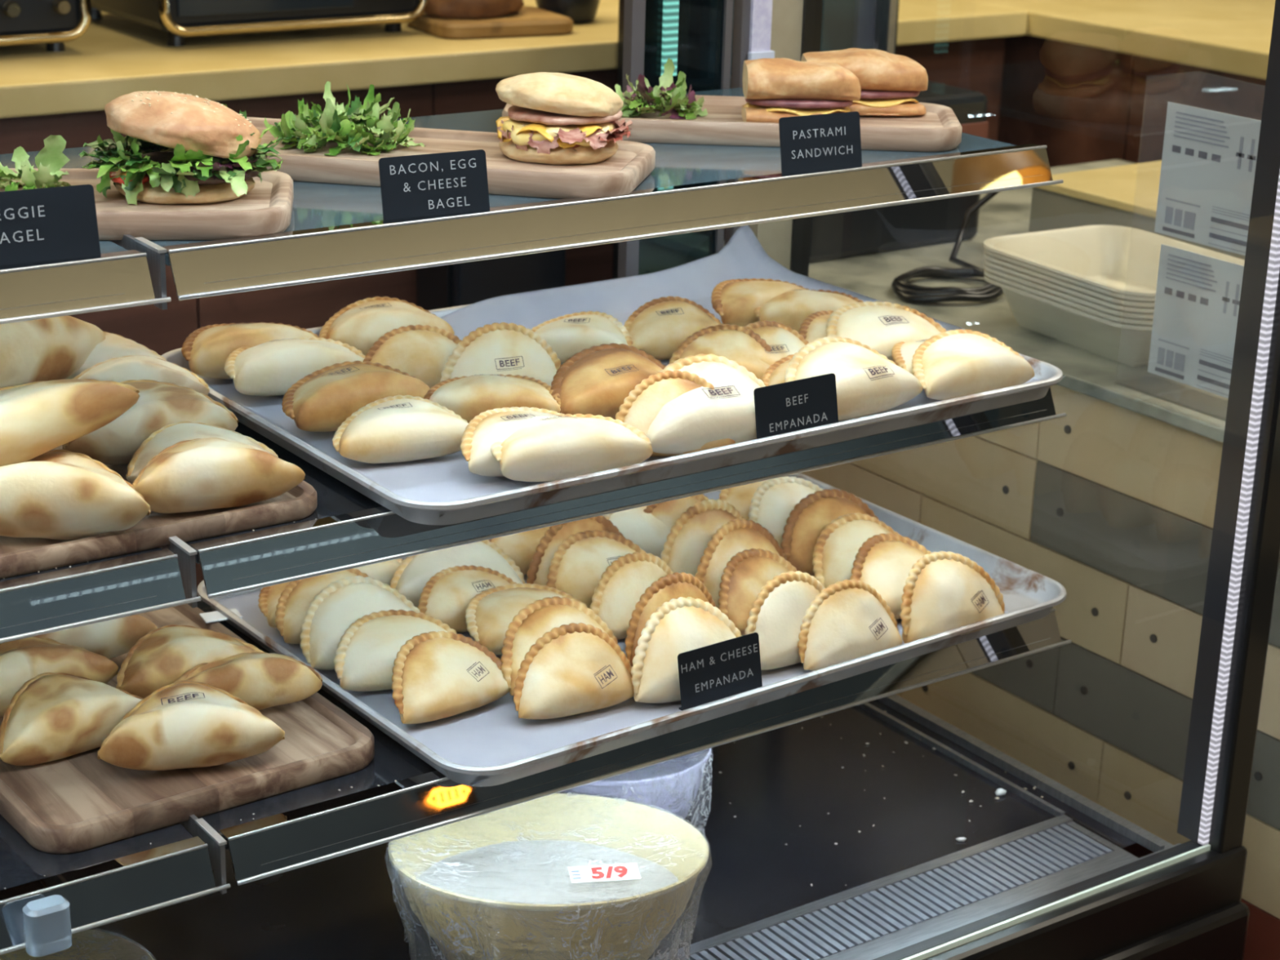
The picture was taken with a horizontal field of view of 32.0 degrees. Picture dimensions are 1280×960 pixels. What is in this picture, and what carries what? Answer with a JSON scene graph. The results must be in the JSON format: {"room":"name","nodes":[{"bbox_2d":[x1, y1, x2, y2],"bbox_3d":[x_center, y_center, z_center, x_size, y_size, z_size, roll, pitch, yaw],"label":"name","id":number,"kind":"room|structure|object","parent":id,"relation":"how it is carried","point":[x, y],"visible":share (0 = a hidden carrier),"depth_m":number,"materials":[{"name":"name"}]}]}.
{"room":"food shop","nodes":[
{"label":"food shop","id":0,"kind":"room"},
{"bbox_2d":[800,376,1279,959],"bbox_3d":[0.484,0.365,2.436,0.125,0.984,1.620,-12,23,-33],"label":"wall","id":1,"kind":"structure","parent":0,"point":[1111,504],"depth_m":2.27,"materials":[{"name":"beige tile"}]},
{"bbox_2d":[723,159,1228,442],"bbox_3d":[0.810,-0.170,2.481,0.902,0.014,1.620,-12,23,-33],"label":"countertop","id":2,"kind":"structure","parent":1,"relation":"on","point":[872,275],"depth_m":2.47,"materials":[{"name":"stone"}]},
{"bbox_2d":[724,75,988,262],"bbox_3d":[0.235,-0.402,2.798,0.300,0.185,0.263,-12,23,-33],"label":"box","id":3,"kind":"object","parent":2,"relation":"on","point":[873,230],"visible":0.27,"depth_m":2.73,"materials":[{"name":"black"}]},
{"bbox_2d":[891,191,1003,302],"bbox_3d":[0.373,-0.286,2.580,0.130,0.117,0.250,8,20,19],"label":"coiled cable","id":4,"kind":"object","parent":2,"relation":"on","point":[907,291],"visible":0.7,"depth_m":2.52,"materials":[{"name":"black plastic"}]},
{"bbox_2d":[982,225,1244,367],"bbox_3d":[0.512,-0.193,2.364,0.215,0.091,0.270,-10,22,-29],"label":"stack","id":5,"kind":"object","parent":2,"relation":"on","point":[1091,288],"visible":0.63,"depth_m":2.36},
{"bbox_2d":[1028,160,1244,260],"bbox_3d":[1.050,-0.194,2.385,0.625,0.108,1.172,-12,23,-33],"label":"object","id":6,"kind":"structure","parent":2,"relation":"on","point":[1126,195],"depth_m":2.60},
{"bbox_2d":[1147,73,1261,398],"bbox_3d":[0.552,-0.224,2.112,0.054,0.318,0.191,-12,23,-33],"label":"paper notices","id":7,"kind":"object","parent":2,"relation":"on","point":[1209,158],"visible":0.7,"depth_m":2.10,"materials":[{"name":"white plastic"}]},
{"bbox_2d":[1155,253,1239,395],"bbox_3d":[0.538,-0.145,2.112,0.001,0.118,0.118,-12,23,-33],"label":"print","id":8,"kind":"object","parent":7,"relation":"on","point":[1197,297],"depth_m":2.12,"materials":[{"name":"grey"}]},
{"bbox_2d":[1162,111,1255,253],"bbox_3d":[0.539,-0.275,2.071,0.001,0.116,0.127,-12,23,-33],"label":"print","id":9,"kind":"object","parent":7,"relation":"on","point":[1209,157],"depth_m":2.08,"materials":[{"name":"grey"}]},
{"bbox_3d":[-0.338,1.199,1.626,8.200,0.100,6.800,-12,23,-33],"label":"floor","id":10,"kind":"structure","parent":0,"visible":0},
{"bbox_2d":[417,248,565,311],"bbox_3d":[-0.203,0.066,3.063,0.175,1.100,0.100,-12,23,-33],"label":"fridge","id":11,"kind":"object","parent":10,"relation":"on","point":[442,286],"visible":0.02,"depth_m":2.90,"materials":[{"name":"black"}]},
{"bbox_2d":[0,0,1027,588],"bbox_3d":[-1.164,0.056,2.878,3.800,1.190,0.680,-12,23,-33],"label":"countertop","id":12,"kind":"structure","parent":10,"relation":"on","point":[958,43],"depth_m":2.90,"materials":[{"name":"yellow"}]},
{"bbox_2d":[0,0,92,52],"bbox_3d":[-0.991,-0.689,2.764,0.504,0.300,0.370,-12,23,-33],"label":"toaster oven","id":13,"kind":"object","parent":12,"relation":"on","point":[54,23],"visible":1,"depth_m":2.77,"materials":[{"name":"black"}]},
{"bbox_2d":[80,0,429,46],"bbox_3d":[-0.542,-0.770,3.035,0.394,0.300,0.360,-12,23,-33],"label":"toaster oven","id":14,"kind":"object","parent":12,"relation":"on","point":[180,19],"visible":0.95,"depth_m":2.92,"materials":[{"name":"black"}]},
{"bbox_2d":[407,5,573,39],"bbox_3d":[-0.210,-0.639,3.109,0.200,0.020,0.170,-8,21,-26],"label":"board","id":15,"kind":"object","parent":12,"relation":"on","point":[529,21],"visible":0.77,"depth_m":3.05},
{"bbox_2d":[91,0,1279,959],"bbox_3d":[-0.422,0.255,1.668,1.925,1.650,0.668,-12,23,-33],"label":"display case","id":16,"kind":"object","parent":10,"relation":"on","point":[1033,877],"depth_m":1.95,"materials":[{"name":"black"}]},
{"bbox_2d":[0,928,154,959],"bbox_3d":[-0.437,0.404,1.604,0.188,0.100,0.165,1,19,-2],"label":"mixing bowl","id":17,"kind":"object","parent":16,"relation":"on","point":[87,944],"visible":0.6,"depth_m":1.66,"materials":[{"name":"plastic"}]},
{"bbox_2d":[0,240,171,324],"bbox_3d":[-0.834,-0.107,1.361,0.995,0.032,0.400,-12,23,-33],"label":"shelf","id":18,"kind":"object","parent":16,"relation":"attached to","point":[118,269],"visible":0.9,"depth_m":1.45,"materials":[{"name":"silver glass"}]},
{"bbox_2d":[0,184,101,265],"bbox_3d":[-0.401,-0.163,1.447,0.098,0.049,0.011,-10,22,-30],"label":"name card","id":19,"kind":"object","parent":18,"relation":"on","point":[54,223],"visible":1,"depth_m":1.45,"materials":[{"name":"black"}]},
{"bbox_2d":[0,168,293,239],"bbox_3d":[-0.459,-0.196,1.581,0.420,0.020,0.153,-1,19,-7],"label":"sandwich board","id":20,"kind":"object","parent":18,"relation":"on","point":[266,209],"visible":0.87,"depth_m":1.53,"materials":[{"name":"brown wood"}]},
{"bbox_2d":[0,134,71,191],"bbox_3d":[-0.434,-0.226,1.587,0.067,0.042,0.072,-1,19,-7],"label":"salad greens","id":21,"kind":"object","parent":20,"relation":"on","point":[51,159],"visible":0.7,"depth_m":1.59,"materials":[{"name":"green plant"}]},
{"bbox_2d":[78,90,283,205],"bbox_3d":[-0.328,-0.241,1.595,0.144,0.074,0.136,-1,19,-7],"label":"bagel","id":22,"kind":"object","parent":20,"relation":"on","point":[196,149],"visible":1,"depth_m":1.56,"materials":[{"name":"beige food"}]},
{"bbox_2d":[0,547,201,643],"bbox_3d":[-0.831,0.091,1.417,0.995,0.032,0.428,-12,23,-33],"label":"shelf","id":23,"kind":"object","parent":16,"relation":"attached to","point":[27,597],"visible":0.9,"depth_m":1.49,"materials":[{"name":"silver"}]},
{"bbox_2d":[0,444,317,578],"bbox_3d":[-0.502,0.000,1.646,0.416,0.015,0.375,-12,23,-33],"label":"serving board","id":24,"kind":"object","parent":23,"relation":"on","point":[18,555],"visible":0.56,"depth_m":1.55,"materials":[{"name":"brown wood"}]},
{"bbox_2d":[0,315,105,387],"bbox_3d":[-0.525,-0.104,1.829,0.093,0.074,0.173,13,22,30],"label":"baked empanada","id":25,"kind":"object","parent":24,"relation":"on","point":[56,348],"visible":0.84,"depth_m":1.81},
{"bbox_2d":[0,448,151,539],"bbox_3d":[-0.405,0.009,1.537,0.140,0.060,0.075,0,19,-5],"label":"baked empanada","id":26,"kind":"object","parent":24,"relation":"on","point":[60,494],"visible":0.99,"depth_m":1.50,"materials":[{"name":"food"}]},
{"bbox_2d":[0,378,139,466],"bbox_3d":[-0.448,-0.034,1.533,0.203,0.061,0.072,-14,25,-38],"label":"baked empanada","id":27,"kind":"object","parent":26,"relation":"on","point":[37,418],"visible":0.99,"depth_m":1.53,"materials":[{"name":"food"}]},
{"bbox_2d":[73,355,209,395],"bbox_3d":[-0.408,-0.082,1.822,0.115,0.043,0.059,0,19,-5],"label":"baked empanada","id":28,"kind":"object","parent":24,"relation":"on","point":[123,368],"visible":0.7,"depth_m":1.80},
{"bbox_2d":[62,379,239,464],"bbox_3d":[-0.379,-0.042,1.696,0.137,0.053,0.072,-10,22,-30],"label":"baked empanada","id":29,"kind":"object","parent":24,"relation":"on","point":[159,405],"visible":0.59,"depth_m":1.67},
{"bbox_2d":[125,421,278,483],"bbox_3d":[-0.330,-0.019,1.654,0.115,0.039,0.057,-9,22,-27],"label":"baked empanada","id":30,"kind":"object","parent":24,"relation":"on","point":[169,435],"visible":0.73,"depth_m":1.64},
{"bbox_2d":[132,437,305,513],"bbox_3d":[-0.309,-0.007,1.607,0.126,0.049,0.068,-7,21,-23],"label":"baked empanada","id":31,"kind":"object","parent":24,"relation":"on","point":[206,473],"visible":0.93,"depth_m":1.58,"materials":[{"name":"food"}]},
{"bbox_2d":[0,814,231,955],"bbox_3d":[-0.828,0.292,1.474,0.995,0.032,0.459,-12,23,-33],"label":"shelf","id":32,"kind":"object","parent":16,"relation":"attached to","point":[130,877],"visible":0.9,"depth_m":1.54,"materials":[{"name":"silver"}]},
{"bbox_2d":[22,894,72,956],"bbox_3d":[-0.395,0.296,1.485,0.030,0.033,0.020,-12,23,-33],"label":"clip","id":33,"kind":"object","parent":32,"relation":"attached to","point":[47,930],"visible":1,"depth_m":1.48,"materials":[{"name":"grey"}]},
{"bbox_2d":[0,87,1063,300],"bbox_3d":[-0.083,-0.260,1.862,0.824,0.032,0.400,-12,23,-33],"label":"shelf","id":34,"kind":"object","parent":16,"relation":"attached to","point":[331,224],"visible":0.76,"depth_m":1.70,"materials":[{"name":"silver glass"}]},
{"bbox_2d":[141,116,655,199],"bbox_3d":[-0.193,-0.259,1.781,0.400,0.020,0.150,5,20,10],"label":"sandwich board","id":35,"kind":"object","parent":34,"relation":"on","point":[620,174],"visible":0.45,"depth_m":1.72,"materials":[{"name":"brown wood"}]},
{"bbox_2d":[263,80,425,155],"bbox_3d":[-0.237,-0.293,1.782,0.128,0.051,0.097,-2,20,-10],"label":"salad greens","id":36,"kind":"object","parent":35,"relation":"on","point":[355,126],"visible":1,"depth_m":1.77,"materials":[{"name":"green plant"}]},
{"bbox_2d":[495,71,632,164],"bbox_3d":[-0.060,-0.288,1.763,0.109,0.066,0.106,3,19,4],"label":"bagel","id":37,"kind":"object","parent":35,"relation":"on","point":[554,118],"visible":1,"depth_m":1.73,"materials":[{"name":"food"}]},
{"bbox_2d":[378,149,489,220],"bbox_3d":[-0.149,-0.213,1.614,0.085,0.046,0.011,-10,22,-30],"label":"name card","id":38,"kind":"object","parent":34,"relation":"on","point":[451,182],"visible":1,"depth_m":1.61,"materials":[{"name":"black"}]},
{"bbox_2d":[502,93,962,151],"bbox_3d":[0.081,-0.319,1.975,0.400,0.020,0.140,2,19,1],"label":"sandwich board","id":39,"kind":"object","parent":34,"relation":"on","point":[940,130],"visible":0.51,"depth_m":1.91,"materials":[{"name":"brown wood"}]},
{"bbox_2d":[614,57,707,119],"bbox_3d":[0.015,-0.344,1.957,0.084,0.047,0.086,-7,21,-24],"label":"salad greens","id":40,"kind":"object","parent":39,"relation":"on","point":[673,98],"visible":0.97,"depth_m":1.95,"materials":[{"name":"green plant"}]},
{"bbox_2d":[741,57,861,122],"bbox_3d":[0.141,-0.338,1.938,0.103,0.056,0.067,1,19,-2],"label":"sandwich","id":41,"kind":"object","parent":39,"relation":"on","point":[774,89],"visible":0.78,"depth_m":1.91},
{"bbox_2d":[800,48,928,115],"bbox_3d":[0.201,-0.357,1.996,0.111,0.056,0.070,1,19,-2],"label":"sandwich","id":42,"kind":"object","parent":39,"relation":"on","point":[888,82],"visible":0.61,"depth_m":1.97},
{"bbox_2d":[778,111,862,174],"bbox_3d":[0.146,-0.272,1.806,0.079,0.047,0.011,-10,22,-30],"label":"name card","id":43,"kind":"object","parent":34,"relation":"on","point":[828,141],"visible":0.99,"depth_m":1.80,"materials":[{"name":"black"}]},
{"bbox_2d":[384,791,711,959],"bbox_3d":[-0.074,0.342,1.787,0.261,0.115,0.189,1,19,-2],"label":"cheese wheel","id":44,"kind":"object","parent":16,"relation":"on","point":[556,876],"visible":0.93,"depth_m":1.77,"materials":[{"name":"food"}]},
{"bbox_2d":[185,387,1066,599],"bbox_3d":[-0.080,-0.063,1.918,0.824,0.032,0.428,-12,23,-33],"label":"shelf","id":45,"kind":"object","parent":16,"relation":"attached to","point":[348,522],"visible":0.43,"depth_m":1.65,"materials":[{"name":"silver"}]},
{"bbox_2d":[161,303,1062,524],"bbox_3d":[-0.022,-0.090,1.920,0.663,0.021,0.466,-12,23,-34],"label":"sheet pan","id":46,"kind":"object","parent":45,"relation":"on","point":[426,513],"visible":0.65,"depth_m":1.71,"materials":[{"name":"metal"}]},
{"bbox_2d":[191,225,1064,516],"bbox_3d":[-0.017,-0.114,1.921,0.629,0.060,0.452,-12,23,-34],"label":"parchment paper","id":47,"kind":"object","parent":46,"relation":"on","point":[447,477],"visible":0.13,"depth_m":2.10,"materials":[{"name":"paper"}]},
{"bbox_2d":[181,322,318,378],"bbox_3d":[-0.339,-0.114,1.917,0.123,0.044,0.076,-9,22,-28],"label":"empanada","id":48,"kind":"object","parent":47,"relation":"on","point":[206,349],"visible":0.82,"depth_m":1.88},
{"bbox_2d":[224,337,364,395],"bbox_3d":[-0.295,-0.098,1.874,0.122,0.044,0.075,-10,22,-29],"label":"empanada","id":49,"kind":"object","parent":47,"relation":"on","point":[271,368],"visible":0.88,"depth_m":1.84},
{"bbox_2d":[281,360,431,431],"bbox_3d":[-0.235,-0.067,1.786,0.127,0.048,0.078,-13,24,-35],"label":"empanada","id":50,"kind":"object","parent":47,"relation":"on","point":[324,398],"visible":0.91,"depth_m":1.75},
{"bbox_2d":[318,296,454,355],"bbox_3d":[-0.232,-0.135,1.986,0.122,0.044,0.073,-8,21,-25],"label":"empanada","id":51,"kind":"object","parent":47,"relation":"on","point":[360,324],"visible":0.73,"depth_m":1.96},
{"bbox_2d":[332,395,468,463],"bbox_3d":[-0.185,-0.038,1.718,0.112,0.040,0.067,-6,21,-21],"label":"empanada","id":52,"kind":"object","parent":47,"relation":"on","point":[397,428],"visible":0.86,"depth_m":1.69,"materials":[{"name":"food"}]},
{"bbox_2d":[362,324,462,387],"bbox_3d":[-0.185,-0.101,1.881,0.100,0.051,0.049,0,19,-5],"label":"empanada","id":53,"kind":"object","parent":47,"relation":"on","point":[421,352],"visible":0.48,"depth_m":1.87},
{"bbox_2d":[423,373,560,422],"bbox_3d":[-0.119,-0.066,1.804,0.110,0.040,0.068,0,19,-5],"label":"empanada","id":54,"kind":"object","parent":47,"relation":"on","point":[468,397],"visible":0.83,"depth_m":1.78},
{"bbox_2d":[440,322,560,386],"bbox_3d":[-0.115,-0.097,1.860,0.106,0.062,0.042,-4,20,-15],"label":"empanada","id":55,"kind":"object","parent":47,"relation":"on","point":[504,348],"visible":0.68,"depth_m":1.85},
{"bbox_2d":[460,406,564,476],"bbox_3d":[-0.090,-0.029,1.697,0.110,0.041,0.066,-8,21,-26],"label":"empanada","id":56,"kind":"object","parent":47,"relation":"on","point":[487,428],"visible":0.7,"depth_m":1.67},
{"bbox_2d":[490,413,653,482],"bbox_3d":[-0.059,-0.027,1.688,0.125,0.045,0.077,-7,21,-23],"label":"empanada","id":57,"kind":"object","parent":47,"relation":"on","point":[567,446],"visible":0.93,"depth_m":1.66,"materials":[{"name":"food"}]},
{"bbox_2d":[531,311,633,362],"bbox_3d":[-0.055,-0.125,1.980,0.100,0.040,0.059,4,19,6],"label":"empanada","id":58,"kind":"object","parent":47,"relation":"on","point":[567,335],"visible":0.65,"depth_m":1.96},
{"bbox_2d":[550,342,666,419],"bbox_3d":[-0.024,-0.078,1.824,0.118,0.054,0.066,-9,22,-27],"label":"empanada","id":59,"kind":"object","parent":47,"relation":"on","point":[596,380],"visible":0.7,"depth_m":1.80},
{"bbox_2d":[623,296,723,359],"bbox_3d":[0.029,-0.135,2.000,0.105,0.049,0.058,-5,20,-19],"label":"beef empanada","id":60,"kind":"object","parent":47,"relation":"on","point":[658,326],"visible":0.56,"depth_m":1.98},
{"bbox_2d":[615,369,735,456],"bbox_3d":[0.026,-0.051,1.738,0.100,0.062,0.042,-2,20,-10],"label":"beef empanada","id":61,"kind":"object","parent":47,"relation":"on","point":[643,403],"visible":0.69,"depth_m":1.73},
{"bbox_2d":[646,353,764,453],"bbox_3d":[0.054,-0.059,1.756,0.133,0.067,0.068,-8,21,-25],"label":"beef empanada","id":62,"kind":"object","parent":47,"relation":"on","point":[699,416],"visible":0.68,"depth_m":1.73,"materials":[{"name":"food"}]},
{"bbox_2d":[668,324,771,379],"bbox_3d":[0.071,-0.102,1.901,0.100,0.054,0.047,-1,19,-8],"label":"beef empanada","id":63,"kind":"object","parent":47,"relation":"on","point":[740,344],"visible":0.47,"depth_m":1.90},
{"bbox_2d":[711,278,808,326],"bbox_3d":[0.111,-0.166,2.107,0.117,0.042,0.072,-10,23,-31],"label":"beef empanada","id":64,"kind":"object","parent":47,"relation":"on","point":[735,300],"visible":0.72,"depth_m":2.07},
{"bbox_2d":[753,373,838,439],"bbox_3d":[0.124,-0.054,1.764,0.084,0.048,0.011,-12,24,-35],"label":"name card","id":65,"kind":"object","parent":47,"relation":"on","point":[785,407],"visible":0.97,"depth_m":1.76,"materials":[{"name":"black"}]},
{"bbox_2d":[753,288,863,333],"bbox_3d":[0.156,-0.159,2.091,0.114,0.041,0.070,-3,20,-14],"label":"beef empanada","id":66,"kind":"object","parent":47,"relation":"on","point":[791,308],"visible":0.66,"depth_m":2.06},
{"bbox_2d":[784,336,922,421],"bbox_3d":[0.169,-0.083,1.849,0.130,0.057,0.074,-12,23,-34],"label":"beef empanada","id":67,"kind":"object","parent":47,"relation":"on","point":[868,383],"visible":0.79,"depth_m":1.83,"materials":[{"name":"food"}]},
{"bbox_2d":[825,301,946,362],"bbox_3d":[0.214,-0.126,1.984,0.126,0.052,0.073,-9,22,-28],"label":"beef empanada","id":68,"kind":"object","parent":47,"relation":"on","point":[879,326],"visible":0.62,"depth_m":1.97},
{"bbox_2d":[911,328,1034,399],"bbox_3d":[0.277,-0.097,1.911,0.118,0.049,0.069,-10,22,-30],"label":"beef empanada","id":69,"kind":"object","parent":47,"relation":"on","point":[958,362],"visible":0.94,"depth_m":1.89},
{"bbox_2d":[196,595,1071,885],"bbox_3d":[-0.076,0.138,1.976,0.826,0.032,0.459,-12,23,-33],"label":"shelf","id":70,"kind":"object","parent":16,"relation":"attached to","point":[316,815],"visible":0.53,"depth_m":1.70,"materials":[{"name":"silver"}]},
{"bbox_2d":[0,604,374,853],"bbox_3d":[-0.414,0.180,1.763,0.276,0.019,0.375,-13,24,-35],"label":"serving board","id":71,"kind":"object","parent":70,"relation":"on","point":[80,802],"visible":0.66,"depth_m":1.64,"materials":[{"name":"brown wood"}]},
{"bbox_2d":[0,635,118,716],"bbox_3d":[-0.481,0.150,1.743,0.136,0.058,0.073,-10,22,-30],"label":"baked empanada","id":72,"kind":"object","parent":71,"relation":"on","point":[21,660],"visible":0.75,"depth_m":1.72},
{"bbox_2d":[0,672,142,765],"bbox_3d":[-0.431,0.177,1.680,0.133,0.052,0.069,-15,25,-40],"label":"baked empanada","id":73,"kind":"object","parent":71,"relation":"on","point":[52,716],"visible":0.77,"depth_m":1.65,"materials":[{"name":"food"}]},
{"bbox_2d":[37,614,157,658],"bbox_3d":[-0.486,0.117,1.826,0.170,0.066,0.091,-7,21,-22],"label":"baked empanada","id":74,"kind":"object","parent":71,"relation":"on","point":[111,638],"visible":0.3,"depth_m":1.81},
{"bbox_2d":[115,624,263,698],"bbox_3d":[-0.364,0.143,1.783,0.126,0.051,0.068,-9,22,-29],"label":"baked empanada","id":75,"kind":"object","parent":71,"relation":"on","point":[162,655],"visible":0.74,"depth_m":1.75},
{"bbox_2d":[97,680,284,770],"bbox_3d":[-0.336,0.184,1.659,0.136,0.058,0.072,-4,20,-17],"label":"baked empanada","id":76,"kind":"object","parent":71,"relation":"on","point":[181,724],"visible":1,"depth_m":1.63,"materials":[{"name":"food"}]},
{"bbox_2d":[174,651,322,710],"bbox_3d":[-0.312,0.156,1.755,0.118,0.049,0.065,-4,20,-17],"label":"baked empanada","id":77,"kind":"object","parent":71,"relation":"on","point":[262,680],"visible":0.8,"depth_m":1.73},
{"bbox_2d":[196,472,1066,786],"bbox_3d":[-0.003,0.105,1.994,0.663,0.021,0.466,-13,24,-35],"label":"sheet pan","id":78,"kind":"object","parent":70,"relation":"on","point":[1028,595],"visible":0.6,"depth_m":1.85,"materials":[{"name":"metal"}]},
{"bbox_2d":[217,490,1008,785],"bbox_3d":[-0.018,0.114,1.983,0.585,0.007,0.436,-13,24,-35],"label":"parchment paper","id":79,"kind":"object","parent":78,"relation":"on","point":[491,734],"visible":0.1,"depth_m":1.76,"materials":[{"name":"paper"}]},
{"bbox_2d":[300,575,420,670],"bbox_3d":[-0.234,0.119,1.866,0.118,0.060,0.065,-12,23,-34],"label":"empanada","id":80,"kind":"object","parent":79,"relation":"on","point":[339,605],"visible":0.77,"depth_m":1.85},
{"bbox_2d":[333,609,456,691],"bbox_3d":[-0.199,0.140,1.827,0.115,0.048,0.071,-7,21,-23],"label":"empanada","id":81,"kind":"object","parent":79,"relation":"on","point":[366,654],"visible":0.63,"depth_m":1.80,"materials":[{"name":"food"}]},
{"bbox_2d":[391,631,510,724],"bbox_3d":[-0.155,0.155,1.773,0.108,0.057,0.057,-14,24,-37],"label":"empanada","id":82,"kind":"object","parent":79,"relation":"on","point":[437,675],"visible":1,"depth_m":1.76,"materials":[{"name":"food"}]},
{"bbox_2d":[390,539,525,607],"bbox_3d":[-0.164,0.083,1.988,0.121,0.052,0.074,-3,20,-12],"label":"empanada","id":83,"kind":"object","parent":79,"relation":"on","point":[410,579],"visible":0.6,"depth_m":1.98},
{"bbox_2d":[417,564,517,632],"bbox_3d":[-0.149,0.104,1.940,0.102,0.044,0.062,-7,21,-23],"label":"empanada","id":84,"kind":"object","parent":79,"relation":"on","point":[446,597],"visible":0.61,"depth_m":1.92,"materials":[{"name":"food"}]},
{"bbox_2d":[465,582,587,654],"bbox_3d":[-0.102,0.118,1.907,0.116,0.042,0.075,-11,23,-32],"label":"empanada","id":85,"kind":"object","parent":79,"relation":"on","point":[489,615],"visible":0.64,"depth_m":1.89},
{"bbox_2d":[501,596,617,696],"bbox_3d":[-0.068,0.135,1.825,0.115,0.066,0.056,-13,24,-35],"label":"empanada","id":86,"kind":"object","parent":79,"relation":"on","point":[531,622],"visible":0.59,"depth_m":1.82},
{"bbox_2d":[512,622,634,719],"bbox_3d":[-0.051,0.152,1.774,0.108,0.068,0.041,-8,21,-25],"label":"empanada","id":87,"kind":"object","parent":79,"relation":"on","point":[573,668],"visible":0.97,"depth_m":1.77,"materials":[{"name":"food"}]},
{"bbox_2d":[546,529,645,608],"bbox_3d":[-0.035,0.082,1.985,0.112,0.063,0.054,-7,21,-24],"label":"empanada","id":88,"kind":"object","parent":79,"relation":"on","point":[577,566],"visible":0.48,"depth_m":1.97,"materials":[{"name":"food"}]},
{"bbox_2d":[590,551,673,639],"bbox_3d":[-0.002,0.100,1.924,0.100,0.071,0.037,-15,25,-39],"label":"empanada","id":89,"kind":"object","parent":79,"relation":"on","point":[623,583],"visible":0.56,"depth_m":1.91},
{"bbox_2d":[625,572,715,666],"bbox_3d":[0.031,0.117,1.867,0.100,0.077,0.035,-15,25,-39],"label":"empanada","id":90,"kind":"object","parent":79,"relation":"on","point":[675,585],"visible":0.47,"depth_m":1.85,"materials":[{"name":"food"}]},
{"bbox_2d":[631,596,741,703],"bbox_3d":[0.039,0.138,1.812,0.114,0.074,0.050,-9,22,-28],"label":"empanada","id":91,"kind":"object","parent":79,"relation":"on","point":[682,624],"visible":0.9,"depth_m":1.80,"materials":[{"name":"food"}]},
{"bbox_2d":[661,498,743,576],"bbox_3d":[0.064,0.059,2.029,0.106,0.082,0.036,-11,23,-33],"label":"empanada","id":92,"kind":"object","parent":79,"relation":"on","point":[687,540],"visible":0.44,"depth_m":2.02,"materials":[{"name":"food"}]},
{"bbox_2d":[677,632,762,711],"bbox_3d":[0.065,0.156,1.801,0.083,0.049,0.011,-12,24,-35],"label":"name card","id":93,"kind":"object","parent":79,"relation":"on","point":[714,672],"visible":0.92,"depth_m":1.80,"materials":[{"name":"black"}]},
{"bbox_2d":[694,518,786,608],"bbox_3d":[0.089,0.076,1.991,0.109,0.077,0.038,-11,23,-33],"label":"empanada","id":94,"kind":"object","parent":79,"relation":"on","point":[737,535],"visible":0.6,"depth_m":1.98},
{"bbox_2d":[717,548,797,635],"bbox_3d":[0.106,0.097,1.949,0.107,0.066,0.043,-14,24,-37],"label":"empanada","id":95,"kind":"object","parent":79,"relation":"on","point":[744,577],"visible":0.56,"depth_m":1.93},
{"bbox_2d":[745,570,825,670],"bbox_3d":[0.128,0.117,1.874,0.102,0.078,0.037,-12,23,-34],"label":"empanada","id":96,"kind":"object","parent":79,"relation":"on","point":[778,611],"visible":0.58,"depth_m":1.86,"materials":[{"name":"food"}]},
{"bbox_2d":[748,475,823,546],"bbox_3d":[0.147,0.034,2.132,0.114,0.065,0.054,-10,22,-30],"label":"empanada","id":97,"kind":"object","parent":79,"relation":"on","point":[773,501],"visible":0.42,"depth_m":2.12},
{"bbox_2d":[781,488,879,576],"bbox_3d":[0.180,0.051,2.075,0.122,0.074,0.054,-10,22,-30],"label":"empanada","id":98,"kind":"object","parent":79,"relation":"on","point":[809,517],"visible":0.52,"depth_m":2.06,"materials":[{"name":"food"}]},
{"bbox_2d":[797,579,902,670],"bbox_3d":[0.178,0.122,1.880,0.107,0.068,0.039,-10,22,-30],"label":"empanada","id":99,"kind":"object","parent":79,"relation":"on","point":[848,620],"visible":0.99,"depth_m":1.87,"materials":[{"name":"food"}]},
{"bbox_2d":[812,512,898,588],"bbox_3d":[0.204,0.070,2.035,0.123,0.064,0.066,-12,23,-33],"label":"empanada","id":100,"kind":"object","parent":79,"relation":"on","point":[837,545],"visible":0.55,"depth_m":2.02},
{"bbox_2d":[849,533,931,620],"bbox_3d":[0.227,0.087,1.986,0.118,0.066,0.058,-12,23,-34],"label":"empanada","id":101,"kind":"object","parent":79,"relation":"on","point":[884,562],"visible":0.47,"depth_m":1.97,"materials":[{"name":"food"}]},
{"bbox_2d":[900,551,1004,643],"bbox_3d":[0.269,0.102,1.940,0.116,0.071,0.047,-10,23,-31],"label":"empanada","id":102,"kind":"object","parent":79,"relation":"on","point":[944,591],"visible":0.98,"depth_m":1.93,"materials":[{"name":"food"}]},
{"bbox_2d":[556,747,713,835],"bbox_3d":[-0.026,0.281,1.973,0.180,0.110,0.151,1,19,-2],"label":"cheese wheel","id":103,"kind":"object","parent":16,"relation":"on","point":[672,785],"visible":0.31,"depth_m":1.92,"materials":[{"name":"plastic"}]},
{"bbox_2d":[680,823,1112,959],"bbox_3d":[-0.342,0.496,1.544,1.840,0.032,0.061,-12,23,-33],"label":"vent grille","id":104,"kind":"object","parent":16,"relation":"attached to","point":[861,920],"depth_m":1.93,"materials":[{"name":"silver metal"}]},
{"bbox_2d":[612,0,899,279],"bbox_3d":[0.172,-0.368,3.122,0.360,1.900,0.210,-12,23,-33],"label":"fridge","id":105,"kind":"object","parent":10,"relation":"on","point":[846,24],"visible":0.16,"depth_m":3.02,"materials":[{"name":"black"}]},
{"bbox_2d":[965,0,1275,167],"bbox_3d":[0.887,-0.219,3.832,0.700,1.190,3.600,-12,23,-33],"label":"countertop","id":106,"kind":"structure","parent":10,"relation":"on","point":[1083,82],"depth_m":3.41,"materials":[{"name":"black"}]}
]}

